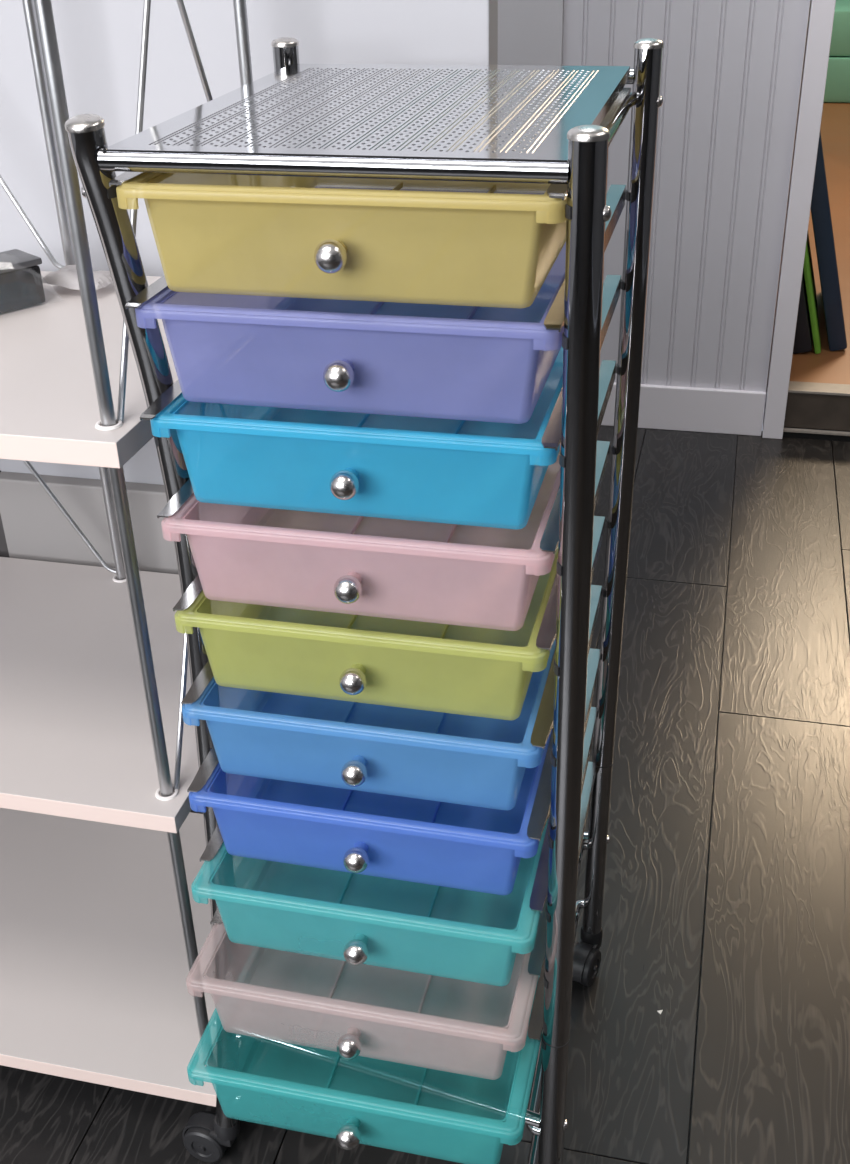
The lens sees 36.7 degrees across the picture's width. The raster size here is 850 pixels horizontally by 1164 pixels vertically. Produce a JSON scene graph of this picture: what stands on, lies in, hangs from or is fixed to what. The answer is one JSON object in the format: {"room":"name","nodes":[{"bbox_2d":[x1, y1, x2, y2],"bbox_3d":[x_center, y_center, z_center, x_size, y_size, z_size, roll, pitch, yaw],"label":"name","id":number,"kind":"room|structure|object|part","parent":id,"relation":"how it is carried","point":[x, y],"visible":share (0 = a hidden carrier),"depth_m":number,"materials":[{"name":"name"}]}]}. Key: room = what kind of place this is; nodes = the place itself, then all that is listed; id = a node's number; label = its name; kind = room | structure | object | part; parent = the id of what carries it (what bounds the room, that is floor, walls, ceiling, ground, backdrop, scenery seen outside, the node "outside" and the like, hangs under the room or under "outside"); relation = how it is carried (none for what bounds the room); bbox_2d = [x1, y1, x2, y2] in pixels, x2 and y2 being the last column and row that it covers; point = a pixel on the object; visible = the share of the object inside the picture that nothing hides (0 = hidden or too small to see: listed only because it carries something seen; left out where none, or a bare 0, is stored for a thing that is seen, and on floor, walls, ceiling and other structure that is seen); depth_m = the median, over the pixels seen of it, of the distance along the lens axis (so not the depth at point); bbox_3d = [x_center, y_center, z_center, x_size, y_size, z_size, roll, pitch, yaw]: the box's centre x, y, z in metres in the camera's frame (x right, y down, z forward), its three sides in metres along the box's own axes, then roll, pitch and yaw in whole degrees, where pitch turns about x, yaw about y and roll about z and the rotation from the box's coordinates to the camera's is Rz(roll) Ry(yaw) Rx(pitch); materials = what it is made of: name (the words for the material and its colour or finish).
{"room":"home office","nodes":[
{"label":"home office","id":0,"kind":"room"},
{"bbox_2d":[0,0,497,813],"bbox_3d":[-0.793,-0.603,1.364,1.756,2.085,0.067,6,30,12],"label":"wall","id":1,"kind":"structure","parent":0,"point":[99,41],"depth_m":1.28,"materials":[{"name":"paint"}]},
{"bbox_2d":[0,425,849,1163],"bbox_3d":[0.086,0.813,0.968,5.700,0.030,4.790,6,30,12],"label":"floor","id":2,"kind":"structure","parent":0,"point":[726,911],"depth_m":1.61,"materials":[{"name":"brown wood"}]},
{"bbox_2d":[0,0,318,1106],"bbox_3d":[-0.771,-0.273,1.237,1.215,1.635,0.410,6,30,12],"label":"shelving unit","id":3,"kind":"object","parent":2,"relation":"on","point":[107,969],"visible":0.65,"depth_m":1.33,"materials":[{"name":"white laminate"}]},
{"bbox_2d":[0,249,44,312],"bbox_3d":[-0.478,-0.259,1.168,0.290,0.059,0.072,-26,38,-36],"label":"case","id":4,"kind":"object","parent":3,"relation":"on","point":[21,285],"visible":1,"depth_m":1.22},
{"bbox_3d":[-0.478,-0.269,1.163,0.264,0.007,0.051,-26,38,-36],"label":"case lid","id":5,"kind":"part","parent":4,"relation":"part of","materials":[{"name":"grey plastic"}]},
{"bbox_2d":[42,265,112,289],"bbox_3d":[-0.343,-0.304,1.277,0.074,0.016,0.048,11,32,21],"label":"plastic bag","id":6,"kind":"object","parent":3,"relation":"on","point":[67,277],"visible":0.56,"depth_m":1.26,"materials":[{"name":"white plastic"}]},
{"bbox_2d":[65,37,663,1163],"bbox_3d":[-0.030,0.104,1.141,0.421,1.038,0.547,6,30,12],"label":"cart","id":7,"kind":"object","parent":2,"relation":"on","point":[414,704],"visible":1,"depth_m":0.98,"materials":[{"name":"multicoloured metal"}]},
{"bbox_3d":[-0.146,-0.331,0.951,0.012,0.016,0.380,6,30,12],"label":"drawer rail","id":8,"kind":"part","parent":7,"relation":"part of","materials":[{"name":"metal"}]},
{"bbox_3d":[-0.145,-0.264,0.990,0.012,0.016,0.380,6,30,12],"label":"drawer rail","id":9,"kind":"part","parent":7,"relation":"part of","materials":[{"name":"metal"}]},
{"bbox_3d":[-0.201,0.126,1.057,0.049,0.979,0.090,6,30,12],"label":"post","id":10,"kind":"part","parent":7,"relation":"part of","materials":[{"name":"silver metal"}]},
{"bbox_3d":[-0.142,-0.130,1.071,0.012,0.016,0.372,6,30,12],"label":"drawer rail","id":11,"kind":"part","parent":7,"relation":"part of","materials":[{"name":"metal"}]},
{"bbox_3d":[-0.138,0.079,1.181,0.012,0.016,0.387,6,30,12],"label":"drawer rail","id":12,"kind":"part","parent":7,"relation":"part of","materials":[{"name":"metal"}]},
{"bbox_3d":[-0.140,-0.062,1.111,0.012,0.016,0.368,6,30,12],"label":"drawer rail","id":13,"kind":"part","parent":7,"relation":"part of","materials":[{"name":"metal"}]},
{"bbox_3d":[-0.144,-0.197,1.029,0.012,0.016,0.378,6,30,12],"label":"drawer rail","id":14,"kind":"part","parent":7,"relation":"part of","materials":[{"name":"metal"}]},
{"bbox_3d":[-0.136,0.143,1.219,0.012,0.016,0.383,6,30,12],"label":"drawer rail","id":15,"kind":"part","parent":7,"relation":"part of","materials":[{"name":"metal"}]},
{"bbox_3d":[-0.134,0.206,1.256,0.012,0.016,0.381,6,30,12],"label":"drawer rail","id":16,"kind":"part","parent":7,"relation":"part of","materials":[{"name":"metal"}]},
{"bbox_3d":[-0.139,0.009,1.147,0.012,0.016,0.376,6,30,12],"label":"drawer rail","id":17,"kind":"part","parent":7,"relation":"part of","materials":[{"name":"metal"}]},
{"bbox_3d":[-0.130,0.269,1.290,0.012,0.016,0.383,6,30,12],"label":"drawer rail","id":18,"kind":"part","parent":7,"relation":"part of","materials":[{"name":"metal"}]},
{"bbox_3d":[-0.109,-0.040,1.345,0.022,0.976,0.022,6,30,12],"label":"post","id":19,"kind":"part","parent":7,"relation":"part of","materials":[{"name":"silver metal"}]},
{"bbox_3d":[-0.057,-0.196,0.772,0.020,0.020,0.020,6,30,12],"label":"knob","id":20,"kind":"part","parent":7,"relation":"part of","materials":[{"name":"silver metal"}]},
{"bbox_3d":[-0.055,-0.131,0.814,0.020,0.020,0.020,6,30,12],"label":"knob","id":21,"kind":"part","parent":7,"relation":"part of","materials":[{"name":"silver metal"}]},
{"bbox_3d":[-0.054,-0.065,0.855,0.020,0.020,0.020,6,30,12],"label":"knob","id":22,"kind":"part","parent":7,"relation":"part of","materials":[{"name":"silver metal"}]},
{"bbox_3d":[-0.054,0.005,0.891,0.020,0.020,0.020,6,30,12],"label":"knob","id":23,"kind":"part","parent":7,"relation":"part of","materials":[{"name":"silver metal"}]},
{"bbox_3d":[-0.062,0.448,1.035,0.020,0.020,0.020,6,30,12],"label":"knob","id":24,"kind":"part","parent":7,"relation":"part of","materials":[{"name":"silver metal"}]},
{"bbox_3d":[-0.061,0.372,1.024,0.020,0.020,0.020,6,30,12],"label":"knob","id":25,"kind":"part","parent":7,"relation":"part of","materials":[{"name":"silver metal"}]},
{"bbox_3d":[-0.053,0.072,0.934,0.020,0.020,0.020,6,30,12],"label":"knob","id":26,"kind":"part","parent":7,"relation":"part of","materials":[{"name":"silver metal"}]},
{"bbox_3d":[-0.053,0.145,0.967,0.020,0.020,0.020,6,30,12],"label":"knob","id":27,"kind":"part","parent":7,"relation":"part of","materials":[{"name":"silver metal"}]},
{"bbox_3d":[-0.016,-0.282,0.919,0.254,0.068,0.336,6,30,12],"label":"drawer","id":28,"kind":"part","parent":7,"relation":"part of","materials":[{"name":"yellow plastic"}]},
{"bbox_3d":[-0.055,0.293,1.014,0.020,0.020,0.020,6,30,12],"label":"knob","id":29,"kind":"part","parent":7,"relation":"part of","materials":[{"name":"silver metal"}]},
{"bbox_3d":[-0.054,0.216,0.997,0.020,0.020,0.020,6,30,12],"label":"knob","id":30,"kind":"part","parent":7,"relation":"part of","materials":[{"name":"silver metal"}]},
{"bbox_3d":[-0.013,-0.150,1.002,0.254,0.068,0.336,6,30,12],"label":"drawer","id":31,"kind":"part","parent":7,"relation":"part of","materials":[{"name":"blue plastic"}]},
{"bbox_3d":[-0.013,0.131,1.144,0.254,0.068,0.336,6,30,12],"label":"drawer","id":32,"kind":"part","parent":7,"relation":"part of","materials":[{"name":"blue plastic"}]},
{"bbox_3d":[-0.014,-0.217,0.962,0.254,0.068,0.336,6,30,12],"label":"drawer","id":33,"kind":"part","parent":7,"relation":"part of","materials":[{"name":"plastic"}]},
{"bbox_3d":[-0.013,0.059,1.114,0.254,0.068,0.336,6,30,12],"label":"drawer","id":34,"kind":"part","parent":7,"relation":"part of","materials":[{"name":"blue plastic"}]},
{"bbox_3d":[-0.012,-0.013,1.081,0.254,0.068,0.336,6,30,12],"label":"drawer","id":35,"kind":"part","parent":7,"relation":"part of","materials":[{"name":"green plastic"}]},
{"bbox_3d":[-0.021,0.362,1.182,0.254,0.068,0.336,6,30,12],"label":"drawer","id":36,"kind":"part","parent":7,"relation":"part of","materials":[{"name":"teal plastic"}]},
{"bbox_3d":[-0.013,-0.081,1.038,0.254,0.068,0.336,6,30,12],"label":"drawer","id":37,"kind":"part","parent":7,"relation":"part of","materials":[{"name":"pink plastic"}]},
{"bbox_3d":[-0.014,0.207,1.161,0.254,0.068,0.336,6,30,12],"label":"drawer","id":38,"kind":"part","parent":7,"relation":"part of","materials":[{"name":"teal plastic"}]},
{"bbox_3d":[-0.020,0.286,1.171,0.254,0.068,0.336,6,30,12],"label":"drawer","id":39,"kind":"part","parent":7,"relation":"part of","materials":[{"name":"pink plastic"}]},
{"bbox_3d":[0.135,0.295,1.232,0.012,0.016,0.383,6,30,12],"label":"drawer rail","id":40,"kind":"part","parent":7,"relation":"part of","materials":[{"name":"metal"}]},
{"bbox_3d":[0.132,0.231,1.198,0.012,0.016,0.381,6,30,12],"label":"drawer rail","id":41,"kind":"part","parent":7,"relation":"part of","materials":[{"name":"metal"}]},
{"bbox_3d":[0.126,0.104,1.122,0.012,0.016,0.387,6,30,12],"label":"drawer rail","id":42,"kind":"part","parent":7,"relation":"part of","materials":[{"name":"metal"}]},
{"bbox_3d":[0.131,0.169,1.160,0.012,0.016,0.383,6,30,12],"label":"drawer rail","id":43,"kind":"part","parent":7,"relation":"part of","materials":[{"name":"metal"}]},
{"bbox_3d":[0.125,0.034,1.089,0.012,0.016,0.376,6,30,12],"label":"drawer rail","id":44,"kind":"part","parent":7,"relation":"part of","materials":[{"name":"metal"}]},
{"bbox_3d":[0.125,-0.036,1.053,0.012,0.016,0.368,6,30,12],"label":"drawer rail","id":45,"kind":"part","parent":7,"relation":"part of","materials":[{"name":"metal"}]},
{"bbox_3d":[0.104,0.174,0.957,0.024,0.977,0.022,6,30,12],"label":"post","id":46,"kind":"part","parent":7,"relation":"part of","materials":[{"name":"silver metal"}]},
{"bbox_3d":[0.125,-0.104,1.012,0.012,0.016,0.372,6,30,12],"label":"drawer rail","id":47,"kind":"part","parent":7,"relation":"part of","materials":[{"name":"metal"}]},
{"bbox_3d":[0.122,-0.171,0.970,0.012,0.016,0.378,6,30,12],"label":"drawer rail","id":48,"kind":"part","parent":7,"relation":"part of","materials":[{"name":"metal"}]},
{"bbox_3d":[0.120,-0.238,0.931,0.012,0.016,0.380,6,30,12],"label":"drawer rail","id":49,"kind":"part","parent":7,"relation":"part of","materials":[{"name":"metal"}]},
{"bbox_3d":[0.118,-0.306,0.893,0.012,0.016,0.380,6,30,12],"label":"drawer rail","id":50,"kind":"part","parent":7,"relation":"part of","materials":[{"name":"metal"}]},
{"bbox_3d":[0.190,-0.011,1.280,0.030,0.977,0.022,6,30,12],"label":"post","id":51,"kind":"part","parent":7,"relation":"part of","materials":[{"name":"silver metal"}]},
{"bbox_2d":[497,0,809,391],"bbox_3d":[-0.698,-1.197,2.862,2.986,1.635,0.070,6,30,12],"label":"wall","id":52,"kind":"structure","parent":0,"point":[731,70],"depth_m":2.67,"materials":[{"name":"paint"}]},
{"bbox_2d":[601,383,765,435],"bbox_3d":[0.534,-0.403,2.954,0.480,0.103,0.015,6,30,12],"label":"baseboard","id":53,"kind":"structure","parent":52,"relation":"attached to","point":[710,410],"depth_m":2.93,"materials":[{"name":"paint"}]},
{"bbox_2d":[783,427,849,441],"bbox_3d":[1.230,-0.306,2.837,0.885,0.017,0.040,6,30,12],"label":"trim","id":54,"kind":"structure","parent":52,"relation":"attached to","point":[785,434],"depth_m":2.90,"materials":[{"name":"black"}]},
{"bbox_2d":[784,392,849,430],"bbox_3d":[1.239,-0.358,2.814,0.868,0.084,0.044,6,30,12],"label":"trim","id":55,"kind":"structure","parent":52,"relation":"attached to","point":[803,410],"depth_m":2.87,"materials":[{"name":"brown wood"}]},
{"bbox_2d":[788,381,849,395],"bbox_3d":[1.239,-0.400,2.794,0.868,0.006,0.058,6,30,12],"label":"trim","id":56,"kind":"structure","parent":52,"relation":"attached to","point":[794,386],"depth_m":2.86,"materials":[{"name":"beige wood"}]},
{"bbox_2d":[766,103,849,390],"bbox_3d":[1.895,-1.578,4.864,3.900,0.030,4.880,6,30,12],"label":"bookcase","id":57,"kind":"structure","parent":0,"point":[827,366],"depth_m":3.90,"materials":[{"name":"brown wood"}]},
{"bbox_2d":[793,273,811,353],"bbox_3d":[0.909,-0.822,3.187,0.132,0.358,0.500,6,30,12],"label":"book","id":58,"kind":"object","parent":57,"relation":"on","point":[802,341],"visible":0.21,"depth_m":3.03,"materials":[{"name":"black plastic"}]},
{"bbox_2d":[803,233,820,353],"bbox_3d":[0.953,-0.806,3.195,0.092,0.320,0.500,6,30,12],"label":"book","id":59,"kind":"object","parent":57,"relation":"on","point":[808,271],"visible":0.51,"depth_m":3.02,"materials":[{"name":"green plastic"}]},
{"bbox_2d":[811,132,846,350],"bbox_3d":[0.967,-0.942,3.143,0.187,0.608,0.500,6,30,12],"label":"book","id":60,"kind":"object","parent":57,"relation":"on","point":[820,206],"visible":0.53,"depth_m":2.97,"materials":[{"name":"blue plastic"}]},
{"bbox_2d":[823,0,849,102],"bbox_3d":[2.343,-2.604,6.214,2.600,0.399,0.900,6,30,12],"label":"storage box","id":61,"kind":"object","parent":57,"relation":"on","point":[837,88],"visible":0.02,"depth_m":5.92,"materials":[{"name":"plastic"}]},
{"bbox_2d":[783,428,849,435],"bbox_3d":[1.228,-0.305,2.813,0.880,0.006,0.012,6,30,12],"label":"trim","id":62,"kind":"structure","parent":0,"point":[795,430],"depth_m":2.88,"materials":[{"name":"white wood"}]},
{"bbox_3d":[-0.246,-2.041,2.294,3.950,1.530,0.100,6,30,12],"label":"wall","id":63,"kind":"structure","parent":0,"visible":0},
{"bbox_2d":[762,0,835,438],"bbox_3d":[0.779,-1.288,2.442,0.044,2.135,0.144,6,30,12],"label":"trim","id":64,"kind":"structure","parent":63,"relation":"attached to","point":[821,12],"depth_m":2.66,"materials":[{"name":"paint"}]}
]}

